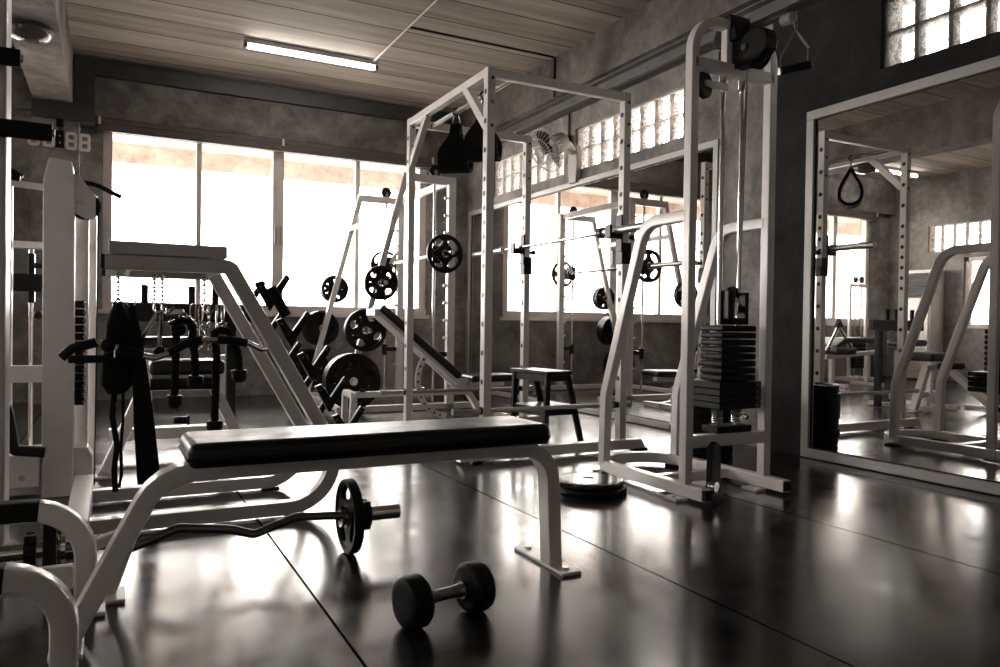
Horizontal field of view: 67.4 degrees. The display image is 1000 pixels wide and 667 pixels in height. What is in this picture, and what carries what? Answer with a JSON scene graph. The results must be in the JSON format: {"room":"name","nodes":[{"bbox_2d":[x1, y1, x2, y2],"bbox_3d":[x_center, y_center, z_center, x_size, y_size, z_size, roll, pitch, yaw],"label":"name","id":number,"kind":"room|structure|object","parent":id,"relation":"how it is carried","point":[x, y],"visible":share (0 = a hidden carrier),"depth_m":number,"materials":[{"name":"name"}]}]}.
{"room":"gym","nodes":[
{"label":"gym","id":0,"kind":"room"},
{"bbox_2d":[11,59,467,402],"bbox_3d":[-4.073,-1.016,7.556,8.540,3.360,0.200,0,1,-27],"label":"wall","id":1,"kind":"structure","parent":0,"point":[91,162],"depth_m":8.17,"materials":[{"name":"paint"}]},
{"bbox_2d":[11,46,31,110],"bbox_3d":[-6.024,-2.428,6.343,3.540,0.560,0.100,0,1,-27],"label":"trim","id":2,"kind":"structure","parent":1,"relation":"attached to","point":[21,96],"depth_m":7.07,"materials":[{"name":"concrete"}]},
{"bbox_2d":[12,18,54,43],"bbox_3d":[-3.314,-2.105,5.279,0.308,0.102,0.308,0,1,-27],"label":"dome light","id":3,"kind":"object","parent":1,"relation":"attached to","point":[23,30],"visible":0.84,"depth_m":5.21,"materials":[{"name":"metal"}]},
{"bbox_2d":[12,0,72,102],"bbox_3d":[-1.732,-2.345,2.298,0.320,0.500,10.960,0,1,-27],"label":"ceiling beam","id":4,"kind":"structure","parent":1,"relation":"attached to","point":[47,68],"depth_m":5.92,"materials":[{"name":"concrete"}]},
{"bbox_2d":[31,116,79,403],"bbox_3d":[-4.277,-0.684,7.220,0.390,2.700,0.220,0,1,-27],"label":"trim","id":5,"kind":"structure","parent":1,"relation":"attached to","point":[40,154],"depth_m":7.07,"materials":[{"name":"concrete"}]},
{"bbox_2d":[27,118,90,151],"bbox_3d":[-4.171,-1.891,7.104,0.516,0.281,0.040,0,1,-27],"label":"digital clock","id":6,"kind":"object","parent":1,"relation":"hanging from","point":[58,142],"visible":0.87,"depth_m":7.11,"materials":[{"name":"white"}]},
{"bbox_2d":[31,55,94,128],"bbox_3d":[-4.187,-2.363,7.210,0.520,0.660,0.260,0,1,-27],"label":"trim","id":7,"kind":"structure","parent":1,"relation":"attached to","point":[82,111],"depth_m":7.22,"materials":[{"name":"concrete"}]},
{"bbox_2d":[98,133,428,318],"bbox_3d":[-2.452,-1.156,8.332,3.550,1.935,0.155,0,1,-27],"label":"window","id":8,"kind":"structure","parent":1,"relation":"in","point":[277,208],"depth_m":8.31,"materials":[{"name":"paint"}]},
{"bbox_2d":[97,116,434,169],"bbox_3d":[-2.389,-2.057,8.234,3.580,0.130,0.115,0,1,-27],"label":"trim","id":9,"kind":"structure","parent":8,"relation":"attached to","point":[104,125],"depth_m":8.05,"materials":[{"name":"paint"}]},
{"bbox_2d":[95,76,448,159],"bbox_3d":[-2.254,-2.401,8.305,4.240,0.560,0.100,0,1,-27],"label":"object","id":10,"kind":"structure","parent":1,"relation":"attached to","point":[114,98],"depth_m":8.03,"materials":[{"name":"concrete"}]},
{"bbox_2d":[95,58,457,124],"bbox_3d":[-2.145,-2.589,8.271,4.080,0.160,0.055,0,1,-27],"label":"trim","id":11,"kind":"structure","parent":1,"relation":"attached to","point":[103,68],"depth_m":8.00,"materials":[{"name":"metal"}]},
{"bbox_2d":[113,134,555,191],"bbox_3d":[-4.494,-2.263,8.383,12.140,0.380,1.700,0,1,-27],"label":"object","id":12,"kind":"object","parent":1,"relation":"attached to","point":[127,150],"depth_m":9.74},
{"bbox_2d":[12,0,651,112],"bbox_3d":[-1.440,-2.684,2.522,8.540,0.180,11.500,0,1,-27],"label":"ceiling","id":13,"kind":"structure","parent":0,"point":[203,37],"depth_m":6.67,"materials":[{"name":"wood"}]},
{"bbox_2d":[243,37,377,70],"bbox_3d":[-1.752,-2.614,7.040,1.250,0.087,0.070,0,1,-27],"label":"ceiling light","id":14,"kind":"object","parent":13,"relation":"attached to","point":[250,43],"visible":1,"depth_m":7.00,"materials":[{"name":"grey paint"}]},
{"bbox_2d":[373,0,437,61],"bbox_3d":[-0.051,-2.599,5.028,0.018,0.018,5.060,0,1,-27],"label":"trim","id":15,"kind":"structure","parent":13,"relation":"attached to","point":[434,1],"depth_m":6.44,"materials":[{"name":"beige metal"}]},
{"bbox_2d":[409,27,555,96],"bbox_3d":[-0.126,-2.443,6.785,1.470,0.384,0.020,0,1,-27],"label":"trim","id":16,"kind":"structure","parent":13,"relation":"attached to","point":[414,28],"depth_m":6.81,"materials":[{"name":"black metal"}]},
{"bbox_2d":[0,391,999,666],"bbox_3d":[-1.489,0.826,2.568,8.540,0.120,11.500,0,1,-27],"label":"floor","id":17,"kind":"structure","parent":0,"point":[849,566],"depth_m":2.48,"materials":[{"name":"black rubber"}]},
{"bbox_2d":[0,0,54,562],"bbox_3d":[-1.780,-0.362,2.433,0.585,2.250,0.229,0,1,-27],"label":"exercise machine","id":18,"kind":"object","parent":17,"relation":"on","point":[10,57],"visible":0.82,"depth_m":2.46,"materials":[{"name":"grey paint"}]},
{"bbox_2d":[9,157,121,497],"bbox_3d":[-2.188,-0.031,3.673,0.590,1.544,0.865,0,1,-27],"label":"exercise machine","id":19,"kind":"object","parent":17,"relation":"on","point":[68,283],"depth_m":3.43,"materials":[{"name":"metal"}]},
{"bbox_2d":[0,499,135,666],"bbox_3d":[-1.266,0.615,1.817,0.737,0.326,0.670,0,1,-27],"label":"exercise machine","id":20,"kind":"object","parent":17,"relation":"on","point":[47,587],"visible":0.87,"depth_m":1.98,"materials":[{"name":"white metal"}]},
{"bbox_2d":[95,284,252,479],"bbox_3d":[-1.872,0.231,4.437,0.940,1.049,1.010,0,1,-27],"label":"rack","id":21,"kind":"object","parent":17,"relation":"on","point":[227,398],"visible":0.48,"depth_m":4.50,"materials":[{"name":"black metal"}]},
{"bbox_2d":[0,499,400,565],"bbox_3d":[-0.934,0.643,2.447,1.270,0.100,0.112,0,1,-27],"label":"bar","id":22,"kind":"object","parent":17,"relation":"on","point":[29,551],"visible":0.73,"depth_m":2.44,"materials":[{"name":"silver metal"}]},
{"bbox_2d":[42,524,60,565],"bbox_3d":[-1.336,0.640,2.238,0.034,0.262,0.262,0,1,-27],"label":"weight plate","id":23,"kind":"object","parent":22,"relation":"on","point":[51,535],"visible":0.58,"depth_m":2.13,"materials":[{"name":"black metal"}]},
{"bbox_2d":[335,478,364,554],"bbox_3d":[-0.533,0.646,2.656,0.034,0.262,0.262,0,1,-27],"label":"weight plate","id":24,"kind":"object","parent":22,"relation":"on","point":[351,536],"visible":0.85,"depth_m":2.61,"materials":[{"name":"black metal"}]},
{"bbox_2d":[66,240,364,556],"bbox_3d":[-1.210,0.206,3.208,1.160,1.110,0.890,0,1,-27],"label":"rack","id":25,"kind":"object","parent":17,"relation":"on","point":[162,261],"depth_m":3.12,"materials":[{"name":"white metal"}]},
{"bbox_2d":[101,300,131,491],"bbox_3d":[-1.570,0.255,3.078,0.123,0.788,0.043,0,1,-27],"label":"sling","id":26,"kind":"object","parent":25,"relation":"hanging from","point":[116,375],"visible":0.94,"depth_m":3.06,"materials":[{"name":"black fabric"}]},
{"bbox_2d":[125,299,159,484],"bbox_3d":[-1.471,0.241,3.095,0.138,0.767,0.008,0,1,-27],"label":"belt","id":27,"kind":"object","parent":25,"relation":"hanging from","point":[146,451],"visible":0.81,"depth_m":3.09,"materials":[{"name":"black"}]},
{"bbox_2d":[57,336,268,360],"bbox_3d":[-1.325,0.060,3.072,0.845,0.104,0.056,0,1,-27],"label":"bar","id":28,"kind":"object","parent":25,"relation":"hanging from","point":[107,345],"visible":0.94,"depth_m":3.02,"materials":[{"name":"black metal"}]},
{"bbox_2d":[109,240,226,259],"bbox_3d":[-1.421,-0.330,3.178,0.420,0.048,0.640,0,1,-27],"label":"tray","id":29,"kind":"object","parent":25,"relation":"on","point":[117,249],"depth_m":2.89,"materials":[{"name":"grey paint"}]},
{"bbox_2d":[166,312,203,407],"bbox_3d":[-1.329,0.112,3.167,0.148,0.406,0.066,0,1,-27],"label":"rope","id":30,"kind":"object","parent":25,"relation":"hanging from","point":[194,381],"visible":0.9,"depth_m":3.15,"materials":[{"name":"black"}]},
{"bbox_2d":[189,303,196,323],"bbox_3d":[-1.308,-0.076,3.196,0.007,0.104,0.035,1,1,34],"label":"hook","id":31,"kind":"object","parent":25,"relation":"hanging from","point":[191,305],"visible":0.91,"depth_m":3.20,"materials":[{"name":"silver metal"}]},
{"bbox_2d":[197,305,202,327],"bbox_3d":[-1.287,-0.070,3.221,0.007,0.104,0.035,1,1,14],"label":"hook","id":32,"kind":"object","parent":25,"relation":"hanging from","point":[199,306],"visible":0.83,"depth_m":3.22,"materials":[{"name":"silver metal"}]},
{"bbox_2d":[199,324,202,347],"bbox_3d":[-1.274,0.009,3.193,0.007,0.104,0.035,1,1,-6],"label":"hook","id":33,"kind":"object","parent":25,"relation":"hanging from","point":[200,325],"visible":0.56,"depth_m":3.19,"materials":[{"name":"silver metal"}]},
{"bbox_2d":[205,326,211,349],"bbox_3d":[-1.247,0.019,3.207,0.035,0.104,0.007,1,1,26],"label":"hook","id":34,"kind":"object","parent":25,"relation":"hanging from","point":[207,327],"visible":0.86,"depth_m":3.20,"materials":[{"name":"silver metal"}]},
{"bbox_2d":[207,304,210,325],"bbox_3d":[-1.262,-0.076,3.248,0.007,0.104,0.035,1,1,-6],"label":"hook","id":35,"kind":"object","parent":25,"relation":"hanging from","point":[208,305],"visible":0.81,"depth_m":3.24,"materials":[{"name":"silver metal"}]},
{"bbox_2d":[215,305,217,327],"bbox_3d":[-1.224,-0.070,3.240,0.008,0.104,0.035,0,1,-27],"label":"hook","id":36,"kind":"object","parent":25,"relation":"hanging from","point":[216,311],"visible":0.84,"depth_m":3.23,"materials":[{"name":"silver metal"}]},
{"bbox_2d":[220,304,224,326],"bbox_3d":[-1.207,-0.076,3.262,0.035,0.104,0.007,2,1,44],"label":"hook","id":37,"kind":"object","parent":25,"relation":"hanging from","point":[222,304],"visible":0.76,"depth_m":3.26,"materials":[{"name":"silver metal"}]},
{"bbox_2d":[206,322,247,430],"bbox_3d":[-1.167,0.189,3.208,0.165,0.476,0.066,0,1,-27],"label":"rope","id":38,"kind":"object","parent":25,"relation":"hanging from","point":[239,375],"visible":0.9,"depth_m":3.18,"materials":[{"name":"black fabric"}]},
{"bbox_2d":[47,416,580,663],"bbox_3d":[-0.469,0.533,2.253,1.509,0.503,0.349,0,1,-27],"label":"bench","id":39,"kind":"object","parent":17,"relation":"on","point":[213,455],"visible":0.89,"depth_m":2.13,"materials":[{"name":"black leather"}]},
{"bbox_2d":[308,164,479,412],"bbox_3d":[-1.111,-0.451,7.587,1.470,2.297,2.060,0,1,-27],"label":"machine","id":40,"kind":"object","parent":17,"relation":"on","point":[397,215],"visible":0.71,"depth_m":7.12,"materials":[{"name":"silver metal"}]},
{"bbox_2d":[294,349,325,385],"bbox_3d":[-2.050,0.387,8.015,0.443,0.443,0.034,0,1,-27],"label":"weight plate","id":41,"kind":"object","parent":40,"relation":"on","point":[310,355],"visible":0.23,"depth_m":8.02,"materials":[{"name":"metal"}]},
{"bbox_2d":[293,349,328,390],"bbox_3d":[-2.033,0.387,7.983,0.443,0.443,0.034,0,1,-27],"label":"weight plate","id":42,"kind":"object","parent":40,"relation":"on","point":[318,378],"visible":0.28,"depth_m":7.96,"materials":[{"name":"metal"}]},
{"bbox_2d":[299,348,323,385],"bbox_3d":[-2.066,0.386,8.047,0.450,0.450,0.034,0,1,-27],"label":"weight plate","id":43,"kind":"object","parent":40,"relation":"on","point":[322,366],"visible":0.12,"depth_m":8.07,"materials":[{"name":"metal"}]},
{"bbox_2d":[302,312,334,344],"bbox_3d":[-1.944,-0.058,8.099,0.374,0.374,0.033,0,1,-27],"label":"weight plate","id":44,"kind":"object","parent":40,"relation":"on","point":[332,327],"visible":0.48,"depth_m":8.09,"materials":[{"name":"metal"}]},
{"bbox_2d":[303,311,334,343],"bbox_3d":[-1.927,-0.058,8.068,0.374,0.374,0.033,0,1,-27],"label":"weight plate","id":45,"kind":"object","parent":40,"relation":"on","point":[311,323],"visible":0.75,"depth_m":8.04,"materials":[{"name":"metal"}]},
{"bbox_2d":[304,311,338,345],"bbox_3d":[-1.911,-0.057,8.037,0.374,0.374,0.033,0,1,-27],"label":"weight plate","id":46,"kind":"object","parent":40,"relation":"on","point":[318,323],"visible":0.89,"depth_m":8.01,"materials":[{"name":"metal"}]},
{"bbox_2d":[319,275,344,301],"bbox_3d":[-1.810,-0.482,8.152,0.300,0.300,0.030,0,1,-27],"label":"weight plate","id":47,"kind":"object","parent":40,"relation":"on","point":[332,279],"visible":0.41,"depth_m":8.12,"materials":[{"name":"metal"}]},
{"bbox_2d":[320,276,345,300],"bbox_3d":[-1.795,-0.481,8.123,0.296,0.296,0.030,0,1,-27],"label":"weight plate","id":48,"kind":"object","parent":40,"relation":"on","point":[326,286],"visible":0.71,"depth_m":8.09,"materials":[{"name":"metal"}]},
{"bbox_2d":[321,275,348,302],"bbox_3d":[-1.781,-0.481,8.095,0.296,0.296,0.030,0,1,-27],"label":"weight plate","id":49,"kind":"object","parent":40,"relation":"on","point":[327,280],"visible":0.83,"depth_m":8.07,"materials":[{"name":"metal"}]},
{"bbox_2d":[331,376,339,387],"bbox_3d":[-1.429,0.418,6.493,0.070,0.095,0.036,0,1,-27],"label":"weight plate","id":50,"kind":"object","parent":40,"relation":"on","point":[335,380],"depth_m":6.48,"materials":[{"name":"metal"}]},
{"bbox_2d":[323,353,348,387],"bbox_3d":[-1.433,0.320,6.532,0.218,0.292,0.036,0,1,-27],"label":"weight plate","id":51,"kind":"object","parent":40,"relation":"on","point":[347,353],"depth_m":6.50,"materials":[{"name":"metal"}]},
{"bbox_2d":[322,353,358,386],"bbox_3d":[-1.329,0.415,6.631,0.483,0.483,0.036,0,1,-27],"label":"weight plate","id":52,"kind":"object","parent":40,"relation":"on","point":[345,353],"visible":0.05,"depth_m":6.53,"materials":[{"name":"metal"}]},
{"bbox_2d":[346,358,358,369],"bbox_3d":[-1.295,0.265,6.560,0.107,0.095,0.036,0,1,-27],"label":"weight plate","id":53,"kind":"object","parent":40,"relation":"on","point":[353,362],"depth_m":6.55,"materials":[{"name":"metal"}]},
{"bbox_2d":[325,353,380,408],"bbox_3d":[-1.277,0.417,6.530,0.490,0.490,0.036,0,1,-27],"label":"weight plate","id":54,"kind":"object","parent":40,"relation":"on","point":[358,373],"visible":0.85,"depth_m":6.53,"materials":[{"name":"metal"}]},
{"bbox_2d":[343,312,380,347],"bbox_3d":[-1.208,-0.029,6.685,0.374,0.374,0.035,0,1,-27],"label":"weight plate","id":55,"kind":"object","parent":40,"relation":"on","point":[356,319],"visible":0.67,"depth_m":6.65,"materials":[{"name":"metal"}]},
{"bbox_2d":[344,309,386,351],"bbox_3d":[-1.191,-0.029,6.652,0.380,0.380,0.035,0,1,-27],"label":"weight plate","id":56,"kind":"object","parent":40,"relation":"on","point":[358,330],"visible":0.76,"depth_m":6.63,"materials":[{"name":"metal"}]},
{"bbox_2d":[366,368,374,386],"bbox_3d":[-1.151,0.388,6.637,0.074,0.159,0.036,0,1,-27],"label":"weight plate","id":57,"kind":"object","parent":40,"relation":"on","point":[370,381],"depth_m":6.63,"materials":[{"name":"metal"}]},
{"bbox_2d":[363,269,393,298],"bbox_3d":[-1.079,-0.454,6.747,0.305,0.305,0.030,0,1,-27],"label":"weight plate","id":58,"kind":"object","parent":40,"relation":"on","point":[377,271],"visible":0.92,"depth_m":6.73,"materials":[{"name":"metal"}]},
{"bbox_2d":[364,266,397,299],"bbox_3d":[-1.064,-0.453,6.718,0.310,0.310,0.030,0,1,-27],"label":"weight plate","id":59,"kind":"object","parent":40,"relation":"on","point":[393,287],"visible":0.86,"depth_m":6.71,"materials":[{"name":"metal"}]},
{"bbox_2d":[370,251,395,278],"bbox_3d":[-1.299,-0.769,8.452,0.330,0.330,0.032,0,1,-27],"label":"weight plate","id":60,"kind":"object","parent":40,"relation":"on","point":[373,263],"visible":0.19,"depth_m":8.39,"materials":[{"name":"metal"}]},
{"bbox_2d":[426,234,462,272],"bbox_3d":[-0.510,-0.738,6.935,0.360,0.360,0.032,0,1,-27],"label":"weight plate","id":61,"kind":"object","parent":40,"relation":"on","point":[444,260],"visible":0.9,"depth_m":6.92,"materials":[{"name":"metal"}]},
{"bbox_2d":[341,305,511,421],"bbox_3d":[-0.587,0.253,6.295,1.504,0.961,0.480,0,1,-27],"label":"bench","id":62,"kind":"object","parent":17,"relation":"on","point":[382,314],"visible":0.87,"depth_m":6.19,"materials":[{"name":"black metal"}]},
{"bbox_2d":[392,560,495,630],"bbox_3d":[-0.154,0.720,2.074,0.269,0.141,0.141,0,1,-38],"label":"dumbbell","id":63,"kind":"object","parent":17,"relation":"on","point":[473,587],"visible":1,"depth_m":2.04,"materials":[{"name":"black rubber"}]},
{"bbox_2d":[380,66,647,462],"bbox_3d":[0.059,-0.415,5.252,1.400,2.335,1.395,0,1,-27],"label":"rack","id":64,"kind":"object","parent":17,"relation":"on","point":[489,75],"visible":0.94,"depth_m":4.89,"materials":[{"name":"white metal"}]},
{"bbox_2d":[437,108,473,173],"bbox_3d":[-0.309,-1.355,5.269,0.212,0.459,0.204,1,1,10],"label":"sling","id":65,"kind":"object","parent":64,"relation":"hanging from","point":[451,159],"visible":0.93,"depth_m":5.19,"materials":[{"name":"black fabric"}]},
{"bbox_2d":[464,91,501,162],"bbox_3d":[-0.106,-1.347,4.878,0.212,0.459,0.204,1,1,10],"label":"sling","id":66,"kind":"object","parent":64,"relation":"hanging from","point":[473,140],"visible":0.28,"depth_m":4.80,"materials":[{"name":"black"}]},
{"bbox_2d":[472,222,643,257],"bbox_3d":[0.349,-0.684,5.647,0.073,0.073,2.520,0,1,-27],"label":"barbell","id":67,"kind":"object","parent":64,"relation":"on","point":[600,232],"visible":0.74,"depth_m":5.28,"materials":[{"name":"silver metal"}]},
{"bbox_2d":[510,368,583,443],"bbox_3d":[0.329,0.506,5.279,0.366,0.510,0.420,0,1,-36],"label":"step stool","id":68,"kind":"object","parent":17,"relation":"on","point":[537,375],"visible":0.74,"depth_m":5.17,"materials":[{"name":"black wood"}]},
{"bbox_2d":[560,484,626,498],"bbox_3d":[0.453,0.761,3.701,0.344,0.033,0.344,0,1,-27],"label":"plate","id":69,"kind":"object","parent":17,"relation":"on","point":[621,491],"visible":0.37,"depth_m":3.55,"materials":[{"name":"black metal"}]},
{"bbox_2d":[559,472,623,490],"bbox_3d":[0.437,0.729,3.709,0.344,0.031,0.344,0,1,-27],"label":"plate","id":70,"kind":"object","parent":69,"relation":"on","point":[582,481],"visible":0.91,"depth_m":3.63,"materials":[{"name":"metal"}]},
{"bbox_2d":[592,8,812,502],"bbox_3d":[1.000,-0.381,3.856,0.648,2.328,1.244,0,1,-27],"label":"cable machine","id":71,"kind":"object","parent":17,"relation":"on","point":[726,381],"depth_m":3.68,"materials":[{"name":"white metal"}]},
{"bbox_2d":[719,76,727,82],"bbox_3d":[1.094,-1.238,3.673,0.042,0.050,0.042,0,1,-27],"label":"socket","id":72,"kind":"object","parent":71,"relation":"attached to","point":[722,79],"depth_m":3.65,"materials":[{"name":"silver metal"}]},
{"bbox_2d":[738,80,745,90],"bbox_3d":[1.206,-1.237,3.731,0.042,0.050,0.042,0,1,-27],"label":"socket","id":73,"kind":"object","parent":71,"relation":"attached to","point":[741,83],"depth_m":3.71,"materials":[{"name":"silver metal"}]},
{"bbox_2d":[693,445,732,456],"bbox_3d":[1.312,0.743,4.894,0.396,0.058,0.396,0,1,-27],"label":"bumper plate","id":74,"kind":"object","parent":17,"relation":"on","point":[725,451],"visible":0.31,"depth_m":4.72,"materials":[{"name":"black rubber"}]},
{"bbox_3d":[1.311,0.683,4.881,0.390,0.058,0.390,0,1,-27],"label":"bumper plate","id":75,"kind":"object","parent":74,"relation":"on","visible":0},
{"bbox_2d":[669,422,710,433],"bbox_3d":[1.303,0.622,4.894,0.396,0.058,0.396,0,1,-27],"label":"bumper plate","id":76,"kind":"object","parent":75,"relation":"on","point":[695,430],"visible":0.2,"depth_m":4.71,"materials":[{"name":"black rubber"}]},
{"bbox_2d":[693,417,732,427],"bbox_3d":[1.310,0.562,4.879,0.390,0.058,0.390,0,1,-27],"label":"bumper plate","id":77,"kind":"object","parent":76,"relation":"on","point":[697,422],"visible":0.28,"depth_m":4.70,"materials":[{"name":"black rubber"}]},
{"bbox_2d":[671,405,733,418],"bbox_3d":[1.314,0.502,4.879,0.396,0.058,0.396,0,1,-27],"label":"bumper plate","id":78,"kind":"object","parent":77,"relation":"on","point":[697,413],"visible":0.36,"depth_m":4.69,"materials":[{"name":"black rubber"}]},
{"bbox_2d":[671,397,708,408],"bbox_3d":[1.314,0.441,4.878,0.390,0.058,0.390,0,1,-27],"label":"bumper plate","id":79,"kind":"object","parent":78,"relation":"on","point":[671,397],"visible":0.02,"depth_m":4.70,"materials":[{"name":"black rubber"}]},
{"bbox_2d":[465,0,999,454],"bbox_3d":[2.280,-0.886,4.382,0.200,3.360,11.300,0,1,-27],"label":"wall","id":80,"kind":"structure","parent":0,"point":[845,38],"depth_m":4.94,"materials":[{"name":"concrete"}]},
{"bbox_2d":[467,208,481,373],"bbox_3d":[-0.296,-0.496,9.070,0.035,1.981,0.373,0,1,-27],"label":"wall mirror","id":81,"kind":"object","parent":80,"relation":"attached to","point":[475,217],"depth_m":9.11,"materials":[{"name":"metal"}]},
{"bbox_2d":[492,197,521,373],"bbox_3d":[0.086,-0.509,8.337,0.035,1.926,0.670,0,1,-27],"label":"wall mirror","id":82,"kind":"object","parent":80,"relation":"attached to","point":[506,306],"depth_m":8.37,"materials":[{"name":"metal"}]},
{"bbox_2d":[470,203,521,393],"bbox_3d":[-0.035,-0.388,8.588,0.008,2.080,1.378,0,1,-27],"label":"mirror glass","id":83,"kind":"object","parent":82,"relation":"attached to","point":[506,306],"depth_m":8.48,"materials":[{"name":"silver metal"}]},
{"bbox_2d":[495,146,563,195],"bbox_3d":[0.340,-1.771,8.067,0.094,0.400,1.540,0,1,-27],"label":"window","id":84,"kind":"structure","parent":80,"relation":"in","point":[502,168],"depth_m":8.35,"materials":[{"name":"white glass"}]},
{"bbox_2d":[530,128,581,183],"bbox_3d":[0.547,-1.641,6.900,0.558,0.435,0.416,0,1,-27],"label":"wall fan","id":85,"kind":"object","parent":80,"relation":"attached to","point":[554,145],"visible":0.91,"depth_m":6.84,"materials":[{"name":"grey plastic"}]},
{"bbox_2d":[567,113,571,141],"bbox_3d":[0.656,-1.976,7.246,0.050,0.300,0.060,0,1,-27],"label":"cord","id":86,"kind":"object","parent":80,"relation":"attached to","point":[568,135],"visible":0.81,"depth_m":7.24,"materials":[{"name":"black metal"}]},
{"bbox_2d":[529,168,618,415],"bbox_3d":[0.678,-0.360,7.197,0.035,2.177,1.527,0,1,-27],"label":"wall mirror","id":87,"kind":"object","parent":80,"relation":"attached to","point":[573,306],"depth_m":7.12,"materials":[{"name":"metal"}]},
{"bbox_2d":[528,179,604,408],"bbox_3d":[0.607,-0.363,7.355,0.008,2.080,1.398,0,1,-27],"label":"mirror glass","id":88,"kind":"object","parent":87,"relation":"attached to","point":[567,306],"depth_m":7.22,"materials":[{"name":"silver metal"}]},
{"bbox_2d":[458,0,759,137],"bbox_3d":[2.100,-2.378,4.314,0.200,0.380,11.000,0,1,-27],"label":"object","id":89,"kind":"structure","parent":80,"relation":"attached to","point":[657,24],"depth_m":6.29,"materials":[{"name":"concrete"}]},
{"bbox_2d":[577,87,683,168],"bbox_3d":[1.136,-1.740,6.537,0.094,0.400,1.530,0,1,-27],"label":"window","id":90,"kind":"structure","parent":80,"relation":"in","point":[673,121],"depth_m":6.40,"materials":[{"name":"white glass"}]},
{"bbox_2d":[626,223,682,429],"bbox_3d":[1.256,-0.052,6.083,0.035,1.607,0.674,0,1,-27],"label":"wall mirror","id":91,"kind":"object","parent":80,"relation":"attached to","point":[654,328],"depth_m":6.07,"materials":[{"name":"metal"}]},
{"bbox_2d":[602,149,712,421],"bbox_3d":[1.248,-0.338,6.122,0.008,2.080,1.378,0,1,-27],"label":"mirror glass","id":92,"kind":"object","parent":91,"relation":"attached to","point":[657,185],"depth_m":6.08,"materials":[{"name":"silver metal"}]},
{"bbox_2d":[495,0,824,143],"bbox_3d":[2.133,-2.127,4.314,0.140,0.120,10.960,0,1,-27],"label":"trim","id":93,"kind":"structure","parent":80,"relation":"attached to","point":[673,55],"depth_m":6.14,"materials":[{"name":"grey metal"}]},
{"bbox_2d":[695,139,719,300],"bbox_3d":[1.545,-0.830,5.540,0.035,1.169,0.225,0,1,-27],"label":"wall mirror","id":94,"kind":"object","parent":80,"relation":"attached to","point":[708,152],"depth_m":5.57,"materials":[{"name":"mirror"}]},
{"bbox_2d":[800,56,999,495],"bbox_3d":[2.666,-0.282,3.377,0.035,2.180,3.140,0,1,-27],"label":"wall mirror","id":95,"kind":"object","parent":80,"relation":"attached to","point":[901,340],"visible":1,"depth_m":4.17,"materials":[{"name":"metal"}]},
{"bbox_2d":[883,0,999,67],"bbox_3d":[2.620,-1.712,3.685,0.094,0.400,1.540,0,1,-27],"label":"window","id":96,"kind":"structure","parent":80,"relation":"in","point":[919,29],"depth_m":4.14,"materials":[{"name":"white glass"}]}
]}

